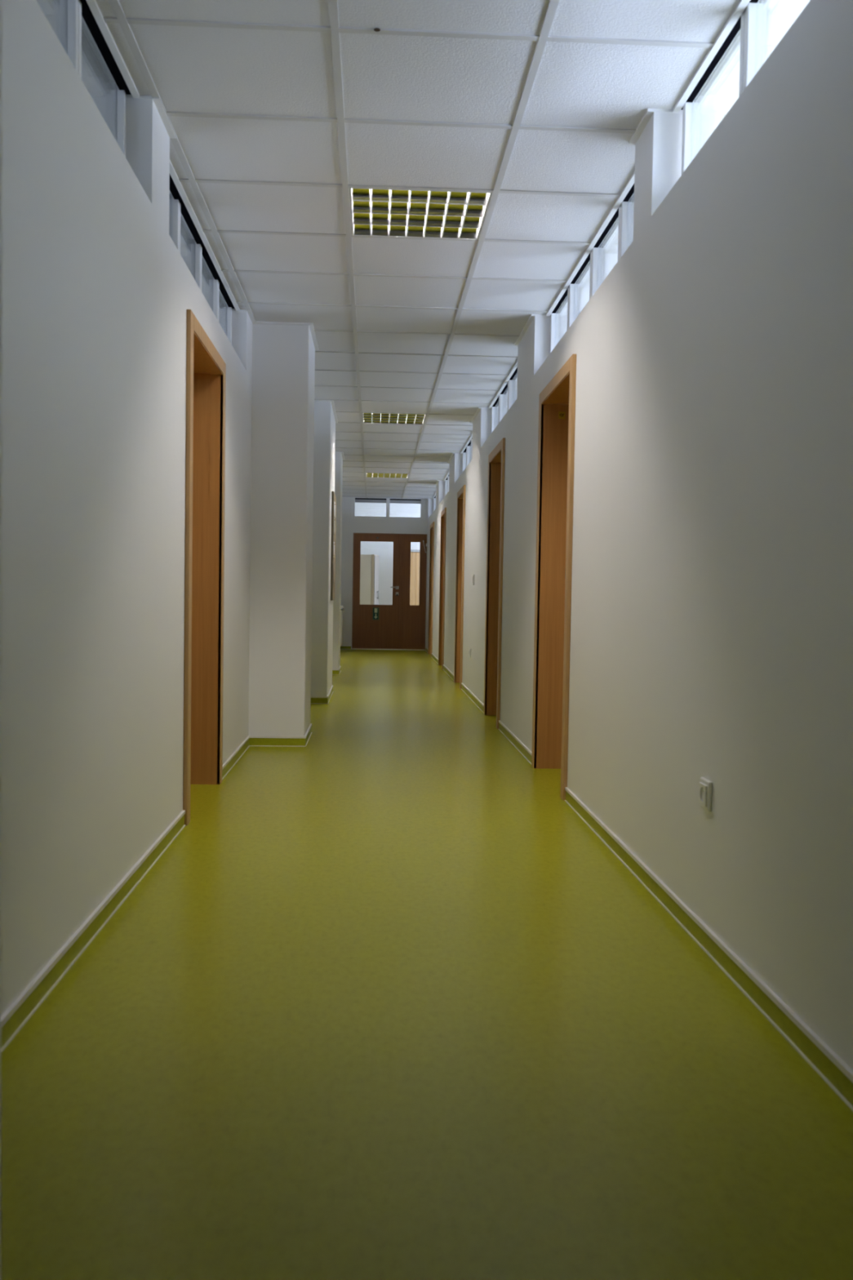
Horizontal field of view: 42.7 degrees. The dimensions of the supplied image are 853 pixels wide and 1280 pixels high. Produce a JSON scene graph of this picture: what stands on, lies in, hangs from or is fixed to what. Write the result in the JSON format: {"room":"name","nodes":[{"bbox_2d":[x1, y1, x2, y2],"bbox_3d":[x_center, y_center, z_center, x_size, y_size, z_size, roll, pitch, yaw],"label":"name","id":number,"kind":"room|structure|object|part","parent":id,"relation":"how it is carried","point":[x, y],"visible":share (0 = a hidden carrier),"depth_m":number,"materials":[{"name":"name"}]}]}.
{"room":"corridor","nodes":[
{"label":"corridor","id":0,"kind":"room"},
{"bbox_2d":[0,0,252,1016],"bbox_3d":[-1.251,-0.933,8.392,0.205,3.000,20.150,1,2,-3],"label":"wall","id":1,"kind":"structure","parent":0,"point":[97,292],"depth_m":2.83,"materials":[{"name":"white paint"}]},
{"bbox_2d":[36,0,125,157],"bbox_3d":[-0.958,-1.584,2.420,0.062,0.396,2.300,1,2,-3],"label":"window","id":2,"kind":"structure","parent":1,"relation":"in","point":[64,17],"depth_m":3.19,"materials":[{"name":"white"}]},
{"bbox_3d":[-0.965,-1.598,2.707,0.005,0.341,0.516,1,2,-3],"label":"pane","id":3,"kind":"part","parent":2,"relation":"part of","materials":[{"name":"clear glass"}]},
{"bbox_3d":[-0.972,-1.596,2.707,0.062,0.396,0.572,1,2,-3],"label":"sash","id":4,"kind":"part","parent":2,"relation":"part of","materials":[{"name":"white"}]},
{"bbox_3d":[-0.994,-1.622,3.282,0.005,0.341,0.516,1,2,-3],"label":"pane","id":5,"kind":"part","parent":2,"relation":"part of","materials":[{"name":"clear glass"}]},
{"bbox_3d":[-1.000,-1.620,3.282,0.062,0.396,0.572,1,2,-3],"label":"sash","id":6,"kind":"part","parent":2,"relation":"part of","materials":[{"name":"white"}]},
{"bbox_2d":[0,735,249,1053],"bbox_3d":[-1.164,0.539,8.383,0.011,0.062,20.000,1,2,-3],"label":"baseboard","id":7,"kind":"structure","parent":1,"relation":"attached to","point":[21,1010],"depth_m":2.84,"materials":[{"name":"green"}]},
{"bbox_2d":[168,189,231,344],"bbox_3d":[-1.090,-1.697,5.109,0.062,0.396,2.271,1,2,-3],"label":"window","id":8,"kind":"structure","parent":1,"relation":"in","point":[191,252],"depth_m":5.09,"materials":[{"name":"white"}]},
{"bbox_3d":[-1.042,-1.663,4.261,0.005,0.341,0.516,1,2,-3],"label":"pane","id":9,"kind":"part","parent":8,"relation":"part of","materials":[{"name":"clear glass"}]},
{"bbox_3d":[-1.048,-1.661,4.261,0.062,0.396,0.572,1,2,-3],"label":"sash","id":10,"kind":"part","parent":8,"relation":"part of","materials":[{"name":"white"}]},
{"bbox_3d":[-1.070,-1.688,4.836,0.005,0.341,0.516,1,2,-3],"label":"pane","id":11,"kind":"part","parent":8,"relation":"part of","materials":[{"name":"clear glass"}]},
{"bbox_3d":[-1.076,-1.685,4.836,0.062,0.396,0.572,1,2,-3],"label":"sash","id":12,"kind":"part","parent":8,"relation":"part of","materials":[{"name":"white"}]},
{"bbox_3d":[-1.098,-1.712,5.411,0.005,0.341,0.516,1,2,-3],"label":"pane","id":13,"kind":"part","parent":8,"relation":"part of","materials":[{"name":"clear glass"}]},
{"bbox_3d":[-1.105,-1.709,5.410,0.062,0.396,0.572,1,2,-3],"label":"sash","id":14,"kind":"part","parent":8,"relation":"part of","materials":[{"name":"white"}]},
{"bbox_3d":[-1.125,-1.735,5.971,0.005,0.341,0.487,1,2,-3],"label":"pane","id":15,"kind":"part","parent":8,"relation":"part of","materials":[{"name":"clear glass"}]},
{"bbox_3d":[-1.132,-1.733,5.971,0.062,0.396,0.543,1,2,-3],"label":"sash","id":16,"kind":"part","parent":8,"relation":"part of","materials":[{"name":"white"}]},
{"bbox_2d":[182,309,226,825],"bbox_3d":[-1.073,-0.299,4.807,0.223,2.035,1.015,1,2,-3],"label":"door","id":17,"kind":"structure","parent":1,"relation":"in","point":[206,369],"depth_m":5.23,"materials":[{"name":"brown wood"}]},
{"bbox_2d":[341,497,428,648],"bbox_3d":[-0.596,-1.336,18.428,5.800,3.000,0.150,1,2,-3],"label":"wall","id":18,"kind":"structure","parent":0,"point":[349,526],"depth_m":18.33,"materials":[{"name":"white paint"}]},
{"bbox_2d":[340,645,351,648],"bbox_3d":[-1.464,0.123,18.366,0.391,0.062,0.011,1,2,-3],"label":"baseboard","id":19,"kind":"structure","parent":18,"relation":"attached to","point":[341,646],"depth_m":18.37,"materials":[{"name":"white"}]},
{"bbox_2d":[351,497,425,519],"bbox_3d":[-0.645,-2.201,18.342,1.254,0.354,0.064,1,2,-3],"label":"window","id":20,"kind":"structure","parent":18,"relation":"in","point":[353,500],"depth_m":18.31,"materials":[{"name":"white plastic"}]},
{"bbox_2d":[351,533,426,650],"bbox_3d":[-0.626,-0.813,18.422,1.242,1.956,0.204,1,2,-3],"label":"door","id":21,"kind":"structure","parent":18,"relation":"in","point":[401,624],"depth_m":18.39,"materials":[{"name":"brown wood"}]},
{"bbox_2d":[372,607,378,619],"bbox_3d":[-0.854,-0.444,18.387,0.107,0.210,0.005,1,2,-3],"label":"exit sign","id":22,"kind":"object","parent":21,"relation":"attached to","point":[375,610],"visible":1,"depth_m":18.39,"materials":[{"name":"green plastic"}]},
{"bbox_2d":[355,502,420,604],"bbox_3d":[-0.792,-1.504,22.420,5.800,3.000,0.150,1,2,-3],"label":"wall","id":23,"kind":"structure","parent":0,"point":[384,550],"depth_m":22.32,"materials":[{"name":"white paint"}]},
{"bbox_2d":[95,0,740,498],"bbox_3d":[-0.304,-1.975,8.524,1.795,0.026,20.424,1,2,-3],"label":"ceiling","id":24,"kind":"structure","parent":0,"point":[192,69],"depth_m":3.99,"materials":[{"name":"tile"}]},
{"bbox_2d":[365,472,408,478],"bbox_3d":[-0.536,-2.277,14.813,0.576,0.090,0.576,1,2,-3],"label":"ceiling lamp","id":25,"kind":"object","parent":24,"relation":"attached to","point":[367,474],"visible":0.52,"depth_m":14.89,"materials":[{"name":"white metal"}]},
{"bbox_2d":[362,413,426,424],"bbox_3d":[-0.300,-2.076,10.023,0.576,0.090,0.576,1,2,-3],"label":"ceiling lamp","id":26,"kind":"object","parent":24,"relation":"attached to","point":[370,418],"visible":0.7,"depth_m":10.04,"materials":[{"name":"white metal"}]},
{"bbox_2d":[102,0,714,498],"bbox_3d":[-0.294,-1.974,8.316,1.794,0.030,20.008,1,2,-3],"label":"ceiling grid","id":27,"kind":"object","parent":24,"relation":"attached to","point":[335,30],"depth_m":4.14,"materials":[{"name":"grey metal"}]},
{"bbox_2d":[348,187,493,239],"bbox_3d":[-0.036,-1.849,4.634,0.576,0.090,0.576,1,2,-3],"label":"ceiling lamp","id":28,"kind":"object","parent":24,"relation":"attached to","point":[380,212],"visible":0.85,"depth_m":4.64,"materials":[{"name":"white metal"}]},
{"bbox_3d":[-0.316,-1.825,4.622,0.011,0.032,0.562,1,2,-3],"label":"louvre blade","id":29,"kind":"part","parent":28,"relation":"part of","materials":[{"name":"white metal"}]},
{"bbox_3d":[-0.236,-1.824,4.626,0.011,0.032,0.562,1,2,-3],"label":"louvre blade","id":30,"kind":"part","parent":28,"relation":"part of","materials":[{"name":"white metal"}]},
{"bbox_3d":[-0.156,-1.823,4.630,0.011,0.032,0.562,1,2,-3],"label":"louvre blade","id":31,"kind":"part","parent":28,"relation":"part of","materials":[{"name":"white metal"}]},
{"bbox_3d":[-0.076,-1.822,4.633,0.011,0.032,0.562,1,2,-3],"label":"louvre blade","id":32,"kind":"part","parent":28,"relation":"part of","materials":[{"name":"white metal"}]},
{"bbox_3d":[0.004,-1.821,4.638,0.011,0.032,0.562,1,2,-3],"label":"louvre blade","id":33,"kind":"part","parent":28,"relation":"part of","materials":[{"name":"white metal"}]},
{"bbox_3d":[0.084,-1.819,4.641,0.011,0.032,0.562,1,2,-3],"label":"louvre blade","id":34,"kind":"part","parent":28,"relation":"part of","materials":[{"name":"white metal"}]},
{"bbox_3d":[0.164,-1.818,4.645,0.011,0.032,0.562,1,2,-3],"label":"louvre blade","id":35,"kind":"part","parent":28,"relation":"part of","materials":[{"name":"white metal"}]},
{"bbox_3d":[0.243,-1.817,4.649,0.011,0.032,0.562,1,2,-3],"label":"louvre blade","id":36,"kind":"part","parent":28,"relation":"part of","materials":[{"name":"white metal"}]},
{"bbox_2d":[0,648,852,1279],"bbox_3d":[-0.413,0.528,11.175,10.100,0.120,26.100,1,2,-3],"label":"floor","id":37,"kind":"structure","parent":0,"point":[384,1005],"depth_m":2.18,"materials":[{"name":"plastic"}]},
{"bbox_2d":[0,0,0,1279],"bbox_3d":[-0.620,-0.410,0.884,0.365,2.594,0.540,1,2,-3],"label":"column","id":38,"kind":"structure","parent":37,"relation":"on","point":[0,0],"depth_m":1.17,"materials":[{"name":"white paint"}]},
{"bbox_2d":[248,324,315,736],"bbox_3d":[-0.919,-0.663,6.917,0.359,2.594,0.650,1,2,-3],"label":"column","id":39,"kind":"structure","parent":37,"relation":"on","point":[283,356],"depth_m":6.60,"materials":[{"name":"white paint"}]},
{"bbox_2d":[248,723,311,746],"bbox_3d":[-0.922,0.601,6.970,0.344,0.062,0.672,1,2,-3],"label":"baseboard","id":40,"kind":"structure","parent":39,"relation":"attached to","point":[254,740],"depth_m":6.64,"materials":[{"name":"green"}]},
{"bbox_2d":[311,400,335,696],"bbox_3d":[-1.044,-0.782,9.749,0.389,2.594,1.135,1,2,-3],"label":"column","id":41,"kind":"structure","parent":37,"relation":"on","point":[324,440],"depth_m":9.20,"materials":[{"name":"white paint"}]},
{"bbox_2d":[311,684,333,703],"bbox_3d":[-1.046,0.483,9.802,0.374,0.062,1.157,1,2,-3],"label":"baseboard","id":42,"kind":"structure","parent":41,"relation":"attached to","point":[314,700],"depth_m":9.24,"materials":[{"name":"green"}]},
{"bbox_2d":[330,491,336,600],"bbox_3d":[-0.846,-0.841,9.924,0.019,0.960,0.640,1,2,-3],"label":"notice board","id":43,"kind":"object","parent":41,"relation":"attached to","point":[333,495],"visible":0.99,"depth_m":9.62,"materials":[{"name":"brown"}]},
{"bbox_2d":[333,555,334,578],"bbox_3d":[-0.828,-0.636,9.778,0.007,0.237,0.210,1,2,-3],"label":"paper","id":44,"kind":"object","parent":43,"relation":"attached to","point":[333,555],"visible":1,"depth_m":9.67,"materials":[{"name":"beige paper"}]},
{"bbox_2d":[333,500,335,517],"bbox_3d":[-0.821,-1.171,9.791,0.007,0.135,0.240,1,2,-3],"label":"paper","id":45,"kind":"object","parent":43,"relation":"attached to","point":[334,500],"visible":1,"depth_m":9.86,"materials":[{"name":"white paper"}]},
{"bbox_2d":[332,453,342,669],"bbox_3d":[-1.199,-0.911,12.820,0.379,2.594,0.620,1,2,-3],"label":"column","id":46,"kind":"structure","parent":37,"relation":"on","point":[338,456],"depth_m":12.54,"materials":[{"name":"white paint"}]},
{"bbox_2d":[332,666,341,675],"bbox_3d":[-1.202,0.353,12.873,0.364,0.062,0.642,1,2,-3],"label":"baseboard","id":47,"kind":"structure","parent":46,"relation":"attached to","point":[335,672],"depth_m":12.57,"materials":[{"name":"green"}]},
{"bbox_2d":[340,605,344,645],"bbox_3d":[-1.443,-0.173,17.267,0.314,0.743,1.342,1,2,-3],"label":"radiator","id":48,"kind":"object","parent":37,"relation":"on","point":[342,608],"visible":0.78,"depth_m":17.08,"materials":[{"name":"white metal"}]},
{"bbox_3d":[-1.430,-0.227,17.306,0.176,0.610,1.260,1,2,-3],"label":"panel","id":49,"kind":"part","parent":48,"relation":"part of","materials":[{"name":"white metal"}]},
{"bbox_2d":[360,554,379,604],"bbox_3d":[-1.346,-0.804,21.126,0.860,1.691,0.422,1,2,9],"label":"tall cabinet","id":50,"kind":"object","parent":37,"relation":"on","point":[369,563],"visible":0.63,"depth_m":20.87,"materials":[{"name":"beige wood"}]},
{"bbox_3d":[-1.006,-0.796,21.071,0.050,1.691,0.422,1,2,9],"label":"edge panel","id":51,"kind":"part","parent":50,"relation":"part of","materials":[{"name":"beige wood"}]},
{"bbox_3d":[-0.971,-0.829,21.066,0.017,1.597,0.409,1,2,9],"label":"door","id":52,"kind":"part","parent":50,"relation":"part of","materials":[{"name":"white"}]},
{"bbox_2d":[409,549,419,605],"bbox_3d":[-0.011,-0.863,21.583,0.822,1.814,0.570,1,2,-3],"label":"wardrobe","id":53,"kind":"object","parent":37,"relation":"on","point":[415,553],"visible":0.16,"depth_m":21.28,"materials":[{"name":"brown wood"}]},
{"bbox_3d":[-0.304,-0.868,21.302,0.174,1.679,0.018,1,2,-3],"label":"door","id":54,"kind":"part","parent":53,"relation":"part of","materials":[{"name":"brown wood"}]},
{"bbox_3d":[0.090,-0.863,21.322,0.610,1.679,0.018,1,2,-3],"label":"door","id":55,"kind":"part","parent":53,"relation":"part of","materials":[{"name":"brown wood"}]},
{"bbox_2d":[426,0,852,1070],"bbox_3d":[0.600,-0.906,8.484,0.205,3.000,20.150,1,2,-3],"label":"wall","id":56,"kind":"structure","parent":0,"point":[712,613],"depth_m":2.83,"materials":[{"name":"white paint"}]},
{"bbox_2d":[85,0,750,499],"bbox_3d":[-0.294,-1.960,8.321,1.794,0.010,20.000,1,2,-3],"label":"trim","id":57,"kind":"structure","parent":56,"relation":"attached to","point":[92,4],"depth_m":4.15,"materials":[{"name":"white"}]},
{"bbox_2d":[80,0,759,497],"bbox_3d":[-0.368,-2.030,9.742,1.861,0.006,16.950,1,2,-3],"label":"window frame","id":58,"kind":"structure","parent":56,"relation":"attached to","point":[86,14],"depth_m":3.50,"materials":[{"name":"black metal"}]},
{"bbox_2d":[427,521,434,657],"bbox_3d":[0.173,-0.775,16.861,0.223,2.035,0.900,1,2,-3],"label":"door","id":59,"kind":"structure","parent":56,"relation":"in","point":[432,526],"depth_m":17.21,"materials":[{"name":"brown wood"}]},
{"bbox_2d":[433,497,435,511],"bbox_3d":[0.205,-2.171,17.130,0.062,0.396,2.246,1,2,-3],"label":"window","id":60,"kind":"structure","parent":56,"relation":"in","point":[434,499],"depth_m":18.22,"materials":[{"name":"white"}]},
{"bbox_2d":[438,507,446,669],"bbox_3d":[0.306,-0.662,14.157,0.223,2.035,0.840,1,2,-3],"label":"door","id":61,"kind":"structure","parent":56,"relation":"in","point":[443,513],"depth_m":14.48,"materials":[{"name":"brown wood"}]},
{"bbox_2d":[444,475,448,496],"bbox_3d":[0.342,-2.054,14.335,0.062,0.396,2.046,1,2,-3],"label":"window","id":62,"kind":"structure","parent":56,"relation":"in","point":[446,482],"depth_m":15.32,"materials":[{"name":"white"}]},
{"bbox_3d":[0.330,-2.064,14.591,0.062,0.396,0.508,1,2,-3],"label":"sash","id":63,"kind":"part","parent":62,"relation":"part of","materials":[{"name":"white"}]},
{"bbox_2d":[453,484,466,688],"bbox_3d":[0.445,-0.542,11.313,0.223,2.035,0.860,1,2,-3],"label":"door","id":64,"kind":"structure","parent":56,"relation":"in","point":[460,526],"depth_m":11.65,"materials":[{"name":"brown wood"}]},
{"bbox_2d":[462,438,472,472],"bbox_3d":[0.492,-1.926,11.292,0.062,0.396,2.186,1,2,-3],"label":"window","id":65,"kind":"structure","parent":56,"relation":"in","point":[467,455],"depth_m":11.81,"materials":[{"name":"white"}]},
{"bbox_3d":[0.452,-1.960,12.111,0.062,0.396,0.544,1,2,-3],"label":"sash","id":66,"kind":"part","parent":65,"relation":"part of","materials":[{"name":"white plastic"}]},
{"bbox_3d":[0.478,-1.937,11.565,0.062,0.396,0.544,1,2,-3],"label":"sash","id":67,"kind":"part","parent":65,"relation":"part of","materials":[{"name":"white plastic"}]},
{"bbox_3d":[0.472,-1.940,11.565,0.005,0.341,0.488,1,2,-3],"label":"pane","id":68,"kind":"part","parent":65,"relation":"part of","materials":[{"name":"clear glass"}]},
{"bbox_3d":[0.505,-1.914,11.019,0.062,0.396,0.544,1,2,-3],"label":"sash","id":69,"kind":"part","parent":65,"relation":"part of","materials":[{"name":"white plastic"}]},
{"bbox_2d":[471,574,474,585],"bbox_3d":[0.418,-0.540,9.788,0.018,0.095,0.080,1,2,-3],"label":"light switch","id":70,"kind":"object","parent":56,"relation":"attached to","point":[473,576],"visible":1,"depth_m":9.76,"materials":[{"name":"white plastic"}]},
{"bbox_2d":[483,437,505,728],"bbox_3d":[0.603,-0.408,8.112,0.223,2.035,0.955,1,2,-3],"label":"door","id":71,"kind":"structure","parent":56,"relation":"in","point":[496,458],"depth_m":8.50,"materials":[{"name":"brown wood"}]},
{"bbox_2d":[491,372,517,432],"bbox_3d":[0.643,-1.796,8.201,0.062,0.396,2.341,1,2,-3],"label":"window","id":72,"kind":"structure","parent":56,"relation":"in","point":[507,399],"depth_m":8.63,"materials":[{"name":"white"}]},
{"bbox_3d":[0.600,-1.833,9.078,0.062,0.396,0.582,1,2,-3],"label":"sash","id":73,"kind":"part","parent":72,"relation":"part of","materials":[{"name":"white"}]},
{"bbox_3d":[0.594,-1.835,9.078,0.005,0.341,0.526,1,2,-3],"label":"pane","id":74,"kind":"part","parent":72,"relation":"part of","materials":[{"name":"clear glass"}]},
{"bbox_3d":[0.629,-1.808,8.493,0.062,0.396,0.582,1,2,-3],"label":"sash","id":75,"kind":"part","parent":72,"relation":"part of","materials":[{"name":"white"}]},
{"bbox_3d":[0.623,-1.811,8.493,0.005,0.341,0.526,1,2,-3],"label":"pane","id":76,"kind":"part","parent":72,"relation":"part of","materials":[{"name":"clear glass"}]},
{"bbox_3d":[0.658,-1.783,7.908,0.062,0.396,0.582,1,2,-3],"label":"sash","id":77,"kind":"part","parent":72,"relation":"part of","materials":[{"name":"white"}]},
{"bbox_3d":[0.651,-1.786,7.908,0.005,0.341,0.526,1,2,-3],"label":"pane","id":78,"kind":"part","parent":72,"relation":"part of","materials":[{"name":"clear glass"}]},
{"bbox_2d":[531,354,576,800],"bbox_3d":[0.732,-0.297,5.480,0.223,2.035,1.000,1,2,-3],"label":"door","id":79,"kind":"structure","parent":56,"relation":"in","point":[556,440],"depth_m":5.89,"materials":[{"name":"brown wood"}]},
{"bbox_2d":[558,411,565,419],"bbox_3d":[0.730,-1.209,5.871,0.038,0.040,0.002,1,2,-3],"label":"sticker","id":80,"kind":"object","parent":79,"relation":"attached to","point":[562,415],"visible":1,"depth_m":5.87,"materials":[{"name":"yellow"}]},
{"bbox_2d":[549,192,634,354],"bbox_3d":[0.797,-1.665,5.082,0.062,0.396,2.361,1,2,-3],"label":"window","id":81,"kind":"structure","parent":56,"relation":"in","point":[603,259],"depth_m":5.05,"materials":[{"name":"white"}]},
{"bbox_3d":[0.753,-1.702,5.967,0.062,0.396,0.587,1,2,-3],"label":"sash","id":82,"kind":"part","parent":81,"relation":"part of","materials":[{"name":"white"}]},
{"bbox_3d":[0.747,-1.704,5.967,0.005,0.341,0.531,1,2,-3],"label":"pane","id":83,"kind":"part","parent":81,"relation":"part of","materials":[{"name":"clear glass"}]},
{"bbox_3d":[0.782,-1.677,5.377,0.062,0.396,0.587,1,2,-3],"label":"sash","id":84,"kind":"part","parent":81,"relation":"part of","materials":[{"name":"white"}]},
{"bbox_3d":[0.776,-1.680,5.377,0.005,0.341,0.531,1,2,-3],"label":"pane","id":85,"kind":"part","parent":81,"relation":"part of","materials":[{"name":"clear glass"}]},
{"bbox_3d":[0.811,-1.652,4.787,0.062,0.396,0.587,1,2,-3],"label":"sash","id":86,"kind":"part","parent":81,"relation":"part of","materials":[{"name":"white"}]},
{"bbox_3d":[0.805,-1.655,4.787,0.005,0.341,0.531,1,2,-3],"label":"pane","id":87,"kind":"part","parent":81,"relation":"part of","materials":[{"name":"clear glass"}]},
{"bbox_3d":[0.840,-1.627,4.197,0.062,0.396,0.587,1,2,-3],"label":"sash","id":88,"kind":"part","parent":81,"relation":"part of","materials":[{"name":"white"}]},
{"bbox_3d":[0.834,-1.630,4.197,0.005,0.341,0.531,1,2,-3],"label":"pane","id":89,"kind":"part","parent":81,"relation":"part of","materials":[{"name":"clear glass"}]},
{"bbox_2d":[425,646,852,1111],"bbox_3d":[0.472,0.563,8.464,0.011,0.062,20.000,1,2,-3],"label":"baseboard","id":90,"kind":"structure","parent":56,"relation":"attached to","point":[838,1075],"depth_m":2.74,"materials":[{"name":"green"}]},
{"bbox_2d":[698,777,712,812],"bbox_3d":[0.747,0.414,2.928,0.015,0.081,0.081,1,2,-3],"label":"power socket","id":91,"kind":"object","parent":56,"relation":"attached to","point":[705,785],"visible":1,"depth_m":2.90,"materials":[{"name":"white plastic"}]},
{"bbox_2d":[680,0,810,175],"bbox_3d":[0.914,-1.564,2.695,0.062,0.396,1.796,1,2,-3],"label":"window","id":92,"kind":"structure","parent":56,"relation":"in","point":[765,23],"depth_m":3.12,"materials":[{"name":"white"}]},
{"bbox_3d":[0.884,-1.589,3.293,0.062,0.396,0.596,1,2,-3],"label":"sash","id":93,"kind":"part","parent":92,"relation":"part of","materials":[{"name":"white"}]},
{"bbox_3d":[0.878,-1.592,3.293,0.005,0.341,0.540,1,2,-3],"label":"pane","id":94,"kind":"part","parent":92,"relation":"part of","materials":[{"name":"clear glass"}]},
{"bbox_3d":[0.914,-1.564,2.695,0.062,0.396,0.596,1,2,-3],"label":"sash","id":95,"kind":"part","parent":92,"relation":"part of","materials":[{"name":"white"}]},
{"bbox_3d":[0.907,-1.567,2.694,0.005,0.341,0.540,1,2,-3],"label":"pane","id":96,"kind":"part","parent":92,"relation":"part of","materials":[{"name":"clear glass"}]}
]}

